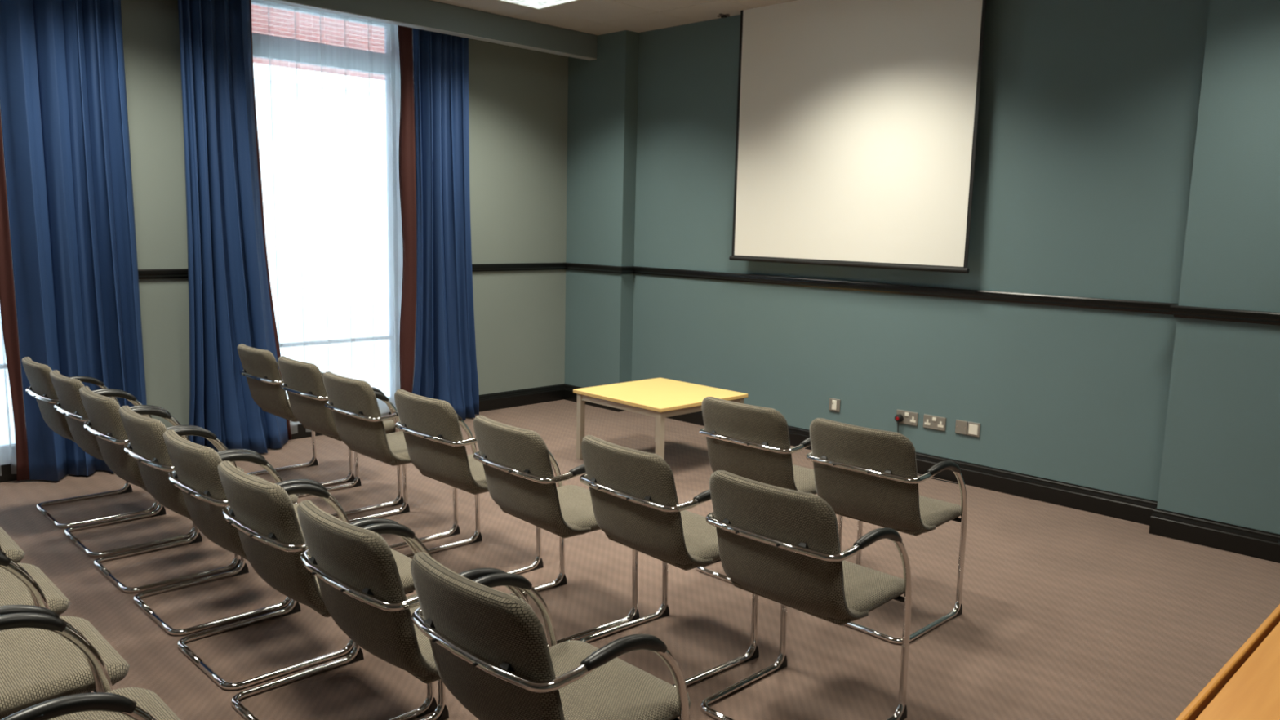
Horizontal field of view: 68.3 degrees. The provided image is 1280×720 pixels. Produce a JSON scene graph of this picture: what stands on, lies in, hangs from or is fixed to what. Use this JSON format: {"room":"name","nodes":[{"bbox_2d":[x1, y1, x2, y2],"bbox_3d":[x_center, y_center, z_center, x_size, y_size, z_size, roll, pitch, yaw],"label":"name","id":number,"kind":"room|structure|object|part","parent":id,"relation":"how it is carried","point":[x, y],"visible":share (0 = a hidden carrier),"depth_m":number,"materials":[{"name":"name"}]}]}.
{"room":"lecture hall","nodes":[
{"label":"lecture hall","id":0,"kind":"room"},
{"bbox_2d":[1,0,568,464],"bbox_3d":[-3.558,-0.838,5.379,8.200,3.017,0.320,-7,11,-44],"label":"wall","id":1,"kind":"structure","parent":0,"point":[518,97],"depth_m":7.43,"materials":[{"name":"grey paint"}]},
{"bbox_2d":[0,107,29,475],"bbox_3d":[-3.878,-0.745,4.811,1.316,2.900,0.026,-7,11,-44],"label":"sheer curtain","id":2,"kind":"object","parent":1,"relation":"hanging from","point":[7,437],"visible":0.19,"depth_m":5.30,"materials":[{"name":"white fabric"}]},
{"bbox_2d":[0,383,564,482],"bbox_3d":[-3.522,0.614,5.417,8.060,0.135,0.020,-7,11,-44],"label":"baseboard","id":3,"kind":"structure","parent":1,"relation":"attached to","point":[507,399],"depth_m":7.79,"materials":[{"name":"black paint"}]},
{"bbox_2d":[251,0,399,404],"bbox_3d":[-2.267,-1.018,6.714,1.250,2.850,0.075,-7,11,-44],"label":"window","id":4,"kind":"structure","parent":1,"relation":"in","point":[388,54],"depth_m":6.89,"materials":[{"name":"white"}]},
{"bbox_2d":[251,0,416,434],"bbox_3d":[-2.098,-0.955,6.553,1.236,2.900,0.026,-7,11,-44],"label":"sheer curtain","id":5,"kind":"object","parent":1,"relation":"hanging from","point":[298,268],"visible":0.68,"depth_m":6.49,"materials":[{"name":"white fabric"}]},
{"bbox_2d":[137,262,565,279],"bbox_3d":[-3.494,-0.464,5.258,8.060,0.059,0.030,-7,11,-44],"label":"trim","id":6,"kind":"structure","parent":1,"relation":"attached to","point":[162,273],"depth_m":7.46,"materials":[{"name":"black paint"}]},
{"bbox_2d":[262,0,596,60],"bbox_3d":[-3.247,-2.089,4.811,8.060,0.005,0.087,-7,11,-44],"label":"trim","id":7,"kind":"structure","parent":1,"relation":"attached to","point":[281,2],"depth_m":6.50,"materials":[{"name":"grey"}]},
{"bbox_2d":[284,0,597,58],"bbox_3d":[-3.245,-2.180,4.797,8.060,0.180,0.093,-7,11,-44],"label":"ceiling beam","id":8,"kind":"structure","parent":1,"relation":"attached to","point":[425,13],"depth_m":6.72,"materials":[{"name":"paint"}]},
{"bbox_2d":[430,0,795,35],"bbox_3d":[-0.767,-1.928,2.398,8.500,0.120,8.170,-7,11,-44],"label":"ceiling","id":9,"kind":"structure","parent":0,"point":[595,17],"depth_m":6.71,"materials":[{"name":"grey paint"}]},
{"bbox_2d":[0,0,146,480],"bbox_3d":[-3.186,-0.809,5.285,0.728,2.981,0.172,-7,11,-44],"label":"curtain","id":10,"kind":"object","parent":9,"relation":"hanging from","point":[64,124],"visible":0.82,"depth_m":5.27,"materials":[{"name":"blue fabric"}]},
{"bbox_2d":[177,0,292,453],"bbox_3d":[-2.515,-0.887,5.937,0.692,2.981,0.312,-7,11,-44],"label":"curtain","id":11,"kind":"object","parent":9,"relation":"hanging from","point":[231,305],"visible":0.88,"depth_m":5.88,"materials":[{"name":"blue fabric"}]},
{"bbox_2d":[397,25,479,420],"bbox_3d":[-1.470,-1.013,6.977,0.669,2.981,0.182,-5,10,-36],"label":"curtain","id":12,"kind":"object","parent":9,"relation":"hanging from","point":[444,358],"visible":0.91,"depth_m":6.94,"materials":[{"name":"blue fabric"}]},
{"bbox_2d":[497,0,578,9],"bbox_3d":[-0.720,-2.433,6.262,0.594,0.022,0.594,-7,11,-44],"label":"recessed light","id":13,"kind":"object","parent":9,"relation":"in","point":[535,4],"visible":1,"depth_m":6.49,"materials":[{"name":"beige plastic"}]},
{"bbox_2d":[716,13,729,17],"bbox_3d":[0.600,-2.451,6.725,0.092,0.018,0.093,0,8,-6],"label":"bracket","id":14,"kind":"object","parent":9,"relation":"attached to","point":[722,15],"visible":1,"depth_m":6.71,"materials":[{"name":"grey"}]},
{"bbox_2d":[728,0,986,273],"bbox_3d":[1.313,-1.475,6.066,0.031,1.736,1.818,-7,11,-44],"label":"projection screen","id":15,"kind":"object","parent":9,"relation":"hanging from","point":[857,120],"visible":1,"depth_m":5.99,"materials":[{"name":"white fabric"}]},
{"bbox_2d":[0,399,1279,719],"bbox_3d":[-0.786,1.126,2.785,8.200,0.001,7.720,-7,11,-44],"label":"floor","id":16,"kind":"structure","parent":0,"point":[1068,613],"depth_m":3.84,"materials":[{"name":"brown carpet"}]},
{"bbox_2d":[0,526,25,563],"bbox_3d":[-2.333,0.651,3.017,0.562,0.801,0.509,-7,11,-44],"label":"armchair","id":17,"kind":"object","parent":16,"relation":"on","point":[11,549],"visible":0.41,"depth_m":3.08,"materials":[{"name":"black"}]},
{"bbox_2d":[0,545,70,614],"bbox_3d":[-1.957,0.714,2.641,0.562,0.801,0.509,-7,11,-44],"label":"armchair","id":18,"kind":"object","parent":16,"relation":"on","point":[13,591],"visible":0.36,"depth_m":2.71,"materials":[{"name":"black"}]},
{"bbox_3d":[-1.977,0.786,2.634,0.489,0.660,0.498,-7,11,-44],"label":"frame","id":19,"kind":"part","parent":18,"relation":"part of","materials":[{"name":"silver metal"}]},
{"bbox_2d":[0,553,129,719],"bbox_3d":[-1.582,0.777,2.265,0.562,0.801,0.509,-7,11,-44],"label":"armchair","id":20,"kind":"object","parent":16,"relation":"on","point":[37,665],"visible":0.66,"depth_m":2.28,"materials":[{"name":"black"}]},
{"bbox_3d":[-1.601,0.850,2.259,0.489,0.660,0.498,-7,11,-44],"label":"frame","id":21,"kind":"part","parent":20,"relation":"part of","materials":[{"name":"silver metal"}]},
{"bbox_3d":[-1.526,0.759,2.318,0.406,0.066,0.444,-7,11,-44],"label":"seat","id":22,"kind":"part","parent":20,"relation":"part of","materials":[{"name":"beige fabric"}]},
{"bbox_2d":[0,613,180,719],"bbox_3d":[-1.206,0.841,1.890,0.562,0.801,0.509,-7,11,-44],"label":"armchair","id":23,"kind":"object","parent":16,"relation":"on","point":[126,703],"visible":1,"depth_m":2.04,"materials":[{"name":"black"}]},
{"bbox_3d":[-1.226,0.912,1.883,0.489,0.660,0.498,-7,11,-44],"label":"frame","id":24,"kind":"part","parent":23,"relation":"part of","materials":[{"name":"silver metal"}]},
{"bbox_3d":[-1.151,0.822,1.942,0.406,0.066,0.444,-7,11,-44],"label":"seat","id":25,"kind":"part","parent":23,"relation":"part of","materials":[{"name":"beige fabric"}]},
{"bbox_2d":[22,356,159,528],"bbox_3d":[-2.797,0.378,4.835,0.562,0.801,0.509,-7,11,-44],"label":"armchair","id":26,"kind":"object","parent":16,"relation":"on","point":[42,388],"visible":0.44,"depth_m":4.62,"materials":[{"name":"black fabric"}]},
{"bbox_3d":[-2.893,0.197,4.708,0.278,0.412,0.458,-7,11,-44],"label":"backrest","id":27,"kind":"part","parent":26,"relation":"part of","materials":[{"name":"beige fabric"}]},
{"bbox_2d":[49,369,199,557],"bbox_3d":[-2.424,0.441,4.461,0.562,0.801,0.509,-7,11,-44],"label":"armchair","id":28,"kind":"object","parent":16,"relation":"on","point":[66,388],"visible":0.5,"depth_m":4.25,"materials":[{"name":"black fabric"}]},
{"bbox_3d":[-2.520,0.260,4.335,0.278,0.412,0.458,-7,11,-44],"label":"backrest","id":29,"kind":"part","parent":28,"relation":"part of","materials":[{"name":"beige fabric"}]},
{"bbox_2d":[79,386,244,593],"bbox_3d":[-2.058,0.505,4.074,0.562,0.801,0.509,-7,11,-44],"label":"armchair","id":30,"kind":"object","parent":16,"relation":"on","point":[103,414],"visible":0.55,"depth_m":3.85,"materials":[{"name":"black fabric"}]},
{"bbox_3d":[-2.155,0.324,3.948,0.278,0.412,0.458,-7,11,-44],"label":"backrest","id":31,"kind":"part","parent":30,"relation":"part of","materials":[{"name":"beige fabric"}]},
{"bbox_3d":[-2.002,0.486,4.127,0.406,0.066,0.444,-7,11,-44],"label":"seat","id":32,"kind":"part","parent":30,"relation":"part of","materials":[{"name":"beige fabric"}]},
{"bbox_2d":[119,405,297,635],"bbox_3d":[-1.684,0.568,3.700,0.562,0.801,0.509,-7,11,-44],"label":"armchair","id":33,"kind":"object","parent":16,"relation":"on","point":[147,446],"visible":0.52,"depth_m":3.49,"materials":[{"name":"black fabric"}]},
{"bbox_3d":[-1.780,0.387,3.573,0.278,0.412,0.458,-7,11,-44],"label":"backrest","id":34,"kind":"part","parent":33,"relation":"part of","materials":[{"name":"beige fabric"}]},
{"bbox_3d":[-1.628,0.549,3.752,0.406,0.066,0.444,-7,11,-44],"label":"seat","id":35,"kind":"part","parent":33,"relation":"part of","materials":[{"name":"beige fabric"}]},
{"bbox_2d":[163,429,354,689],"bbox_3d":[-1.321,0.632,3.315,0.562,0.801,0.509,-7,11,-44],"label":"armchair","id":36,"kind":"object","parent":16,"relation":"on","point":[196,473],"visible":0.49,"depth_m":3.10,"materials":[{"name":"black fabric"}]},
{"bbox_3d":[-1.417,0.451,3.188,0.278,0.412,0.458,-7,11,-44],"label":"backrest","id":37,"kind":"part","parent":36,"relation":"part of","materials":[{"name":"beige fabric"}]},
{"bbox_3d":[-1.265,0.613,3.367,0.406,0.066,0.444,-7,11,-44],"label":"seat","id":38,"kind":"part","parent":36,"relation":"part of","materials":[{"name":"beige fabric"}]},
{"bbox_2d":[237,343,355,486],"bbox_3d":[-1.994,0.303,5.483,0.562,0.801,0.509,-7,11,-44],"label":"armchair","id":39,"kind":"object","parent":16,"relation":"on","point":[261,371],"visible":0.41,"depth_m":5.25,"materials":[{"name":"grey fabric"}]},
{"bbox_3d":[-2.090,0.122,5.356,0.278,0.412,0.458,-7,11,-44],"label":"backrest","id":40,"kind":"part","parent":39,"relation":"part of","materials":[{"name":"beige fabric"}]},
{"bbox_3d":[-1.938,0.284,5.535,0.406,0.066,0.444,-7,11,-44],"label":"seat","id":41,"kind":"part","parent":39,"relation":"part of","materials":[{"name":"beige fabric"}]},
{"bbox_2d":[217,460,437,719],"bbox_3d":[-0.961,0.697,2.927,0.562,0.801,0.509,-7,11,-44],"label":"armchair","id":42,"kind":"object","parent":16,"relation":"on","point":[263,513],"visible":0.56,"depth_m":2.70,"materials":[{"name":"black fabric"}]},
{"bbox_3d":[-1.057,0.516,2.800,0.278,0.412,0.458,-7,11,-44],"label":"backrest","id":43,"kind":"part","parent":42,"relation":"part of","materials":[{"name":"beige fabric"}]},
{"bbox_3d":[-0.905,0.678,2.979,0.406,0.066,0.444,-7,11,-44],"label":"seat","id":44,"kind":"part","parent":42,"relation":"part of","materials":[{"name":"beige fabric"}]},
{"bbox_2d":[277,355,403,517],"bbox_3d":[-1.601,0.373,5.061,0.562,0.801,0.509,-7,11,-44],"label":"armchair","id":45,"kind":"object","parent":16,"relation":"on","point":[304,384],"visible":0.46,"depth_m":4.84,"materials":[{"name":"black fabric"}]},
{"bbox_3d":[-1.697,0.193,4.935,0.278,0.412,0.458,-7,11,-44],"label":"backrest","id":46,"kind":"part","parent":45,"relation":"part of","materials":[{"name":"beige fabric"}]},
{"bbox_3d":[-1.545,0.354,5.114,0.406,0.066,0.444,-7,11,-44],"label":"seat","id":47,"kind":"part","parent":45,"relation":"part of","materials":[{"name":"beige fabric"}]},
{"bbox_2d":[322,371,460,549],"bbox_3d":[-1.208,0.449,4.598,0.562,0.801,0.509,-7,11,-44],"label":"armchair","id":48,"kind":"object","parent":16,"relation":"on","point":[358,420],"visible":0.77,"depth_m":4.38,"materials":[{"name":"black fabric"}]},
{"bbox_3d":[-1.305,0.269,4.471,0.278,0.412,0.458,-7,11,-44],"label":"backrest","id":49,"kind":"part","parent":48,"relation":"part of","materials":[{"name":"beige fabric"}]},
{"bbox_3d":[-1.153,0.430,4.651,0.406,0.066,0.444,-7,11,-44],"label":"seat","id":50,"kind":"part","parent":48,"relation":"part of","materials":[{"name":"beige fabric"}]},
{"bbox_2d":[297,499,542,719],"bbox_3d":[-0.587,0.759,2.553,0.562,0.801,0.509,-7,11,-44],"label":"armchair","id":51,"kind":"object","parent":16,"relation":"on","point":[356,571],"visible":0.64,"depth_m":2.30,"materials":[{"name":"black fabric"}]},
{"bbox_3d":[-0.684,0.578,2.426,0.278,0.412,0.458,-7,11,-44],"label":"backrest","id":52,"kind":"part","parent":51,"relation":"part of","materials":[{"name":"beige fabric"}]},
{"bbox_3d":[-0.532,0.740,2.605,0.406,0.066,0.444,-7,11,-44],"label":"seat","id":53,"kind":"part","parent":51,"relation":"part of","materials":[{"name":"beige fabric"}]},
{"bbox_2d":[394,389,543,573],"bbox_3d":[-0.755,0.521,4.173,0.562,0.801,0.509,-7,11,-44],"label":"armchair","id":54,"kind":"object","parent":16,"relation":"on","point":[435,443],"visible":0.7,"depth_m":3.95,"materials":[{"name":"black fabric"}]},
{"bbox_3d":[-0.852,0.341,4.046,0.278,0.412,0.458,-7,11,-44],"label":"backrest","id":55,"kind":"part","parent":54,"relation":"part of","materials":[{"name":"beige fabric"}]},
{"bbox_3d":[-0.700,0.502,4.225,0.406,0.066,0.444,-7,11,-44],"label":"seat","id":56,"kind":"part","parent":54,"relation":"part of","materials":[{"name":"beige fabric"}]},
{"bbox_2d":[410,551,690,719],"bbox_3d":[-0.203,0.821,2.189,0.562,0.801,0.509,-7,11,-44],"label":"armchair","id":57,"kind":"object","parent":16,"relation":"on","point":[491,650],"visible":1,"depth_m":2.00,"materials":[{"name":"black fabric"}]},
{"bbox_3d":[-0.299,0.640,2.062,0.278,0.412,0.458,-7,11,-44],"label":"backrest","id":58,"kind":"part","parent":57,"relation":"part of","materials":[{"name":"beige fabric"}]},
{"bbox_3d":[-0.147,0.802,2.241,0.406,0.066,0.444,-7,11,-44],"label":"seat","id":59,"kind":"part","parent":57,"relation":"part of","materials":[{"name":"beige fabric"}]},
{"bbox_2d":[473,415,639,645],"bbox_3d":[-0.323,0.606,3.656,0.562,0.801,0.509,-6,11,-41],"label":"armchair","id":60,"kind":"object","parent":16,"relation":"on","point":[520,478],"visible":0.76,"depth_m":3.46,"materials":[{"name":"black fabric"}]},
{"bbox_3d":[-0.425,0.424,3.535,0.278,0.412,0.458,-6,11,-41],"label":"backrest","id":61,"kind":"part","parent":60,"relation":"part of","materials":[{"name":"beige fabric"}]},
{"bbox_3d":[-0.265,0.588,3.706,0.406,0.066,0.444,-6,11,-41],"label":"seat","id":62,"kind":"part","parent":60,"relation":"part of","materials":[{"name":"beige fabric"}]},
{"bbox_2d":[573,377,748,459],"bbox_3d":[0.128,0.431,6.135,0.804,0.459,0.804,-7,11,-44],"label":"coffee table","id":63,"kind":"object","parent":16,"relation":"on","point":[660,398],"visible":0.85,"depth_m":6.00,"materials":[{"name":"yellow wood"}]},
{"bbox_3d":[-0.387,0.430,6.144,0.040,0.435,0.040,-7,11,-44],"label":"leg","id":64,"kind":"part","parent":63,"relation":"part of","materials":[{"name":"beige paint"}]},
{"bbox_3d":[0.118,0.516,5.627,0.040,0.435,0.040,-7,11,-44],"label":"leg","id":65,"kind":"part","parent":63,"relation":"part of","materials":[{"name":"beige paint"}]},
{"bbox_3d":[0.642,0.456,6.129,0.040,0.435,0.040,-7,11,-44],"label":"leg","id":66,"kind":"part","parent":63,"relation":"part of","materials":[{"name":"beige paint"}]},
{"bbox_2d":[579,435,759,686],"bbox_3d":[0.105,0.658,3.362,0.562,0.801,0.509,-6,11,-41],"label":"armchair","id":67,"kind":"object","parent":16,"relation":"on","point":[634,499],"visible":0.8,"depth_m":3.16,"materials":[{"name":"black fabric"}]},
{"bbox_3d":[0.004,0.477,3.240,0.278,0.412,0.458,-6,11,-41],"label":"backrest","id":68,"kind":"part","parent":67,"relation":"part of","materials":[{"name":"beige fabric"}]},
{"bbox_3d":[0.164,0.640,3.411,0.406,0.066,0.444,-6,11,-41],"label":"seat","id":69,"kind":"part","parent":67,"relation":"part of","materials":[{"name":"beige fabric"}]},
{"bbox_2d":[696,396,843,583],"bbox_3d":[0.580,0.552,4.176,0.562,0.801,0.509,-7,11,-44],"label":"armchair","id":70,"kind":"object","parent":16,"relation":"on","point":[750,442],"visible":0.58,"depth_m":3.95,"materials":[{"name":"black fabric"}]},
{"bbox_3d":[0.484,0.371,4.049,0.278,0.412,0.458,-7,11,-44],"label":"backrest","id":71,"kind":"part","parent":70,"relation":"part of","materials":[{"name":"beige fabric"}]},
{"bbox_3d":[0.636,0.533,4.228,0.406,0.066,0.444,-7,11,-44],"label":"seat","id":72,"kind":"part","parent":70,"relation":"part of","materials":[{"name":"beige fabric"}]},
{"bbox_2d":[701,470,911,719],"bbox_3d":[0.524,0.728,2.949,0.562,0.801,0.509,-7,11,-44],"label":"armchair","id":73,"kind":"object","parent":16,"relation":"on","point":[781,545],"visible":1,"depth_m":2.75,"materials":[{"name":"black fabric"}]},
{"bbox_3d":[0.427,0.547,2.822,0.278,0.412,0.458,-7,11,-44],"label":"backrest","id":74,"kind":"part","parent":73,"relation":"part of","materials":[{"name":"beige fabric"}]},
{"bbox_3d":[0.580,0.709,3.001,0.406,0.066,0.444,-7,11,-44],"label":"seat","id":75,"kind":"part","parent":73,"relation":"part of","materials":[{"name":"beige fabric"}]},
{"bbox_2d":[805,417,967,644],"bbox_3d":[0.980,0.620,3.769,0.562,0.801,0.509,-7,11,-44],"label":"armchair","id":76,"kind":"object","parent":16,"relation":"on","point":[868,475],"visible":0.93,"depth_m":3.57,"materials":[{"name":"black fabric"}]},
{"bbox_3d":[0.883,0.439,3.642,0.278,0.412,0.458,-7,11,-44],"label":"backrest","id":77,"kind":"part","parent":76,"relation":"part of","materials":[{"name":"beige fabric"}]},
{"bbox_3d":[1.035,0.601,3.821,0.406,0.066,0.444,-7,11,-44],"label":"seat","id":78,"kind":"part","parent":76,"relation":"part of","materials":[{"name":"beige fabric"}]},
{"bbox_2d":[1175,604,1279,719],"bbox_3d":[1.428,0.967,1.653,1.800,0.740,0.720,-7,11,-44],"label":"wooden desk","id":79,"kind":"object","parent":16,"relation":"on","point":[1247,686],"visible":1,"depth_m":1.69,"materials":[{"name":"orange wood"}]},
{"bbox_2d":[631,0,1209,501],"bbox_3d":[2.228,-0.717,5.473,0.150,3.017,7.700,-7,11,-44],"label":"wall","id":80,"kind":"structure","parent":0,"point":[1088,113],"depth_m":5.47,"materials":[{"name":"teal paint"}]},
{"bbox_2d":[564,30,639,387],"bbox_3d":[-0.334,-1.117,7.833,0.140,3.017,0.692,-7,11,-44],"label":"wall pier","id":81,"kind":"object","parent":80,"relation":"attached to","point":[602,108],"visible":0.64,"depth_m":7.72,"materials":[{"name":"teal paint"}]},
{"bbox_2d":[828,397,840,412],"bbox_3d":[1.321,0.305,6.405,0.014,0.086,0.086,-7,11,-44],"label":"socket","id":82,"kind":"object","parent":80,"relation":"attached to","point":[834,404],"visible":1,"depth_m":6.40,"materials":[{"name":"metal"}]},
{"bbox_2d":[896,408,918,426],"bbox_3d":[1.705,0.369,6.022,0.013,0.086,0.150,-7,11,-44],"label":"double socket","id":83,"kind":"object","parent":80,"relation":"attached to","point":[910,418],"visible":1,"depth_m":6.01,"materials":[{"name":"metal"}]},
{"bbox_2d":[564,383,1279,563],"bbox_3d":[2.082,0.723,5.569,0.167,0.135,7.700,-7,11,-44],"label":"baseboard","id":84,"kind":"structure","parent":80,"relation":"attached to","point":[1251,542],"depth_m":5.20,"materials":[{"name":"black paint"}]},
{"bbox_2d":[565,262,1279,325],"bbox_3d":[2.104,-0.356,5.409,0.177,0.059,7.700,-7,11,-44],"label":"trim","id":85,"kind":"structure","parent":80,"relation":"attached to","point":[1178,311],"depth_m":5.61,"materials":[{"name":"black paint"}]},
{"bbox_2d":[894,413,958,484],"bbox_3d":[1.786,0.553,5.901,0.042,0.360,0.478,-5,11,-39],"label":"plug","id":86,"kind":"object","parent":80,"relation":"attached to","point":[898,418],"visible":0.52,"depth_m":6.03,"materials":[{"name":"black plastic"}]},
{"bbox_2d":[923,413,946,431],"bbox_3d":[1.838,0.391,5.888,0.013,0.086,0.150,-7,11,-44],"label":"double socket","id":87,"kind":"object","parent":80,"relation":"attached to","point":[938,423],"visible":1,"depth_m":5.88,"materials":[{"name":"metal"}]},
{"bbox_2d":[955,419,980,437],"bbox_3d":[1.992,0.416,5.734,0.012,0.084,0.156,-7,11,-44],"label":"socket","id":88,"kind":"object","parent":80,"relation":"attached to","point":[966,428],"visible":1,"depth_m":5.73,"materials":[{"name":"metal"}]},
{"bbox_2d":[1156,0,1279,533],"bbox_3d":[3.792,-0.424,3.699,0.147,3.017,2.944,-7,11,-44],"label":"wall","id":89,"kind":"structure","parent":0,"point":[1220,461],"depth_m":4.54,"materials":[{"name":"teal paint"}]},
{"label":"outside","id":90,"kind":"structure","parent":0,"visible":0},
{"bbox_2d":[0,304,389,444],"bbox_3d":[-14.715,-1.898,22.525,80.000,0.001,39.680,-7,11,-44],"label":"ground","id":91,"kind":"structure","parent":90,"point":[322,312],"depth_m":14.02,"materials":[{"name":"white"}]},
{"bbox_2d":[251,4,382,307],"bbox_3d":[-9.164,-6.137,17.780,38.000,10.000,6.140,-7,11,-44],"label":"brick building","id":92,"kind":"structure","parent":91,"relation":"on","point":[270,185],"depth_m":17.53,"materials":[{"name":"red"}]}
]}

